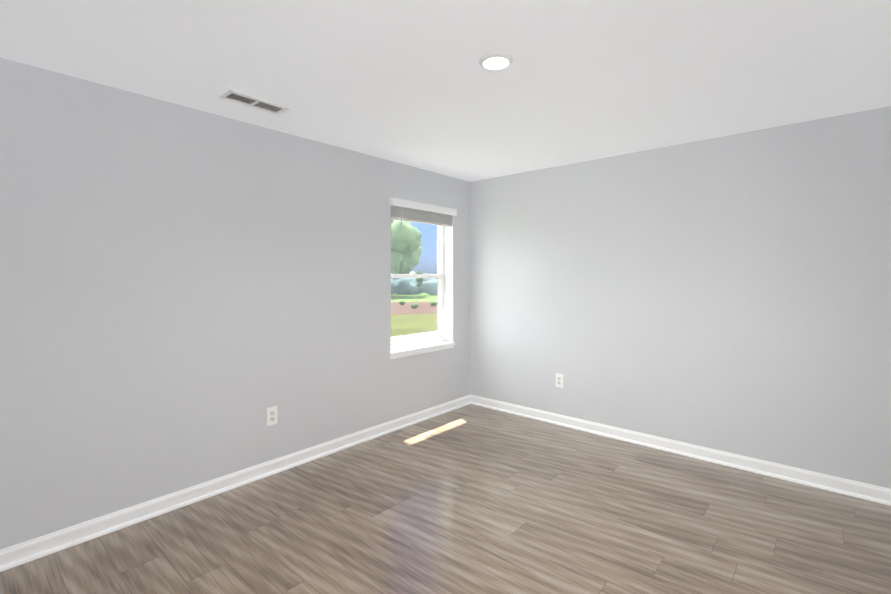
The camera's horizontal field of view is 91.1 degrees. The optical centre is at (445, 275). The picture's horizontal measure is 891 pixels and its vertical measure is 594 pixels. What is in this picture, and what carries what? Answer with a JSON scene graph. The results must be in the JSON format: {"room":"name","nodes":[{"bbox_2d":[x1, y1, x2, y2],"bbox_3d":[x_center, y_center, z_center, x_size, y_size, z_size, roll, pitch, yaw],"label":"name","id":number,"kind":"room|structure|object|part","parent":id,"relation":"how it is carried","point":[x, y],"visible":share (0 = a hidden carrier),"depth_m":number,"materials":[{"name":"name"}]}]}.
{"room":"empty room","nodes":[
{"label":"empty room","id":0,"kind":"room"},
{"bbox_2d":[0,57,469,549],"bbox_3d":[-1.215,0.182,3.273,0.200,2.440,4.700,0,0,41],"label":"wall","id":1,"kind":"structure","parent":0,"point":[189,296],"depth_m":2.66,"materials":[{"name":"grey paint"}]},
{"bbox_2d":[0,394,471,571],"bbox_3d":[-1.128,1.356,3.194,0.031,0.092,4.300,0,0,41],"label":"baseboard","id":2,"kind":"structure","parent":1,"relation":"attached to","point":[36,548],"depth_m":2.69,"materials":[{"name":"white wood"}]},
{"bbox_2d":[267,406,276,425],"bbox_3d":[-1.228,0.996,3.096,0.010,0.128,0.077,0,0,41],"label":"outlet","id":3,"kind":"object","parent":1,"relation":"attached to","point":[271,415],"visible":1,"depth_m":3.09,"materials":[{"name":"white plastic"}]},
{"bbox_2d":[391,211,443,349],"bbox_3d":[-0.280,0.009,4.335,0.209,1.380,0.870,0,0,41],"label":"window","id":4,"kind":"structure","parent":1,"relation":"in","point":[414,301],"depth_m":4.41,"materials":[{"name":"clear glass"}]},
{"bbox_3d":[-0.314,0.306,4.365,0.034,0.690,0.822,0,0,41],"label":"window sash","id":5,"kind":"part","parent":4,"relation":"part of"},
{"bbox_2d":[390,341,454,359],"bbox_3d":[-0.249,0.729,4.307,0.149,0.060,0.894,0,0,41],"label":"window sill","id":6,"kind":"structure","parent":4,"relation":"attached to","point":[415,350],"depth_m":4.24,"materials":[{"name":"white wood"}]},
{"bbox_2d":[390,198,456,226],"bbox_3d":[-0.214,-0.606,4.279,0.105,0.179,0.894,0,0,41],"label":"blind valance","id":7,"kind":"object","parent":4,"relation":"attached to","point":[417,212],"visible":0.83,"depth_m":4.22,"materials":[{"name":"white"}]},
{"bbox_3d":[-0.338,-0.317,4.387,0.026,0.683,0.826,0,0,41],"label":"window sash","id":8,"kind":"part","parent":4,"relation":"part of","materials":[{"name":"white plastic"}]},
{"bbox_2d":[0,404,890,593],"bbox_3d":[0.272,1.499,1.969,4.150,0.200,4.700,0,0,41],"label":"floor","id":9,"kind":"structure","parent":0,"point":[471,499],"depth_m":2.40,"materials":[{"name":"brown laminate"}]},
{"bbox_2d":[0,0,890,181],"bbox_3d":[0.272,-1.141,1.976,4.150,0.200,4.700,0,0,41],"label":"ceiling","id":10,"kind":"structure","parent":0,"point":[413,83],"depth_m":2.17,"materials":[{"name":"white paint"}]},
{"bbox_2d":[218,89,289,114],"bbox_3d":[-1.143,-1.035,2.622,0.150,0.010,0.365,0,0,41],"label":"ceiling vent","id":11,"kind":"object","parent":10,"relation":"in","point":[250,101],"visible":0.98,"depth_m":2.60,"materials":[{"name":"white metal"}]},
{"bbox_2d":[479,52,512,69],"bbox_3d":[0.244,-1.033,2.119,0.168,0.016,0.168,0,0,41],"label":"recessed light","id":12,"kind":"object","parent":10,"relation":"in","point":[496,61],"visible":0.98,"depth_m":2.10,"materials":[{"name":"white plastic"}]},
{"bbox_2d":[470,106,890,488],"bbox_3d":[1.828,0.183,3.600,3.950,2.440,0.200,0,0,41],"label":"wall","id":13,"kind":"structure","parent":0,"point":[730,293],"depth_m":3.31,"materials":[{"name":"grey paint"}]},
{"bbox_2d":[556,373,562,387],"bbox_3d":[1.073,0.992,4.119,0.077,0.128,0.010,0,0,41],"label":"outlet","id":14,"kind":"object","parent":13,"relation":"attached to","point":[559,380],"visible":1,"depth_m":4.11,"materials":[{"name":"white plastic"}]},
{"bbox_2d":[472,395,890,505],"bbox_3d":[1.677,1.357,3.577,3.630,0.092,0.031,0,0,41],"label":"baseboard","id":15,"kind":"structure","parent":13,"relation":"attached to","point":[874,493],"depth_m":3.29,"materials":[{"name":"white wood"}]}
]}

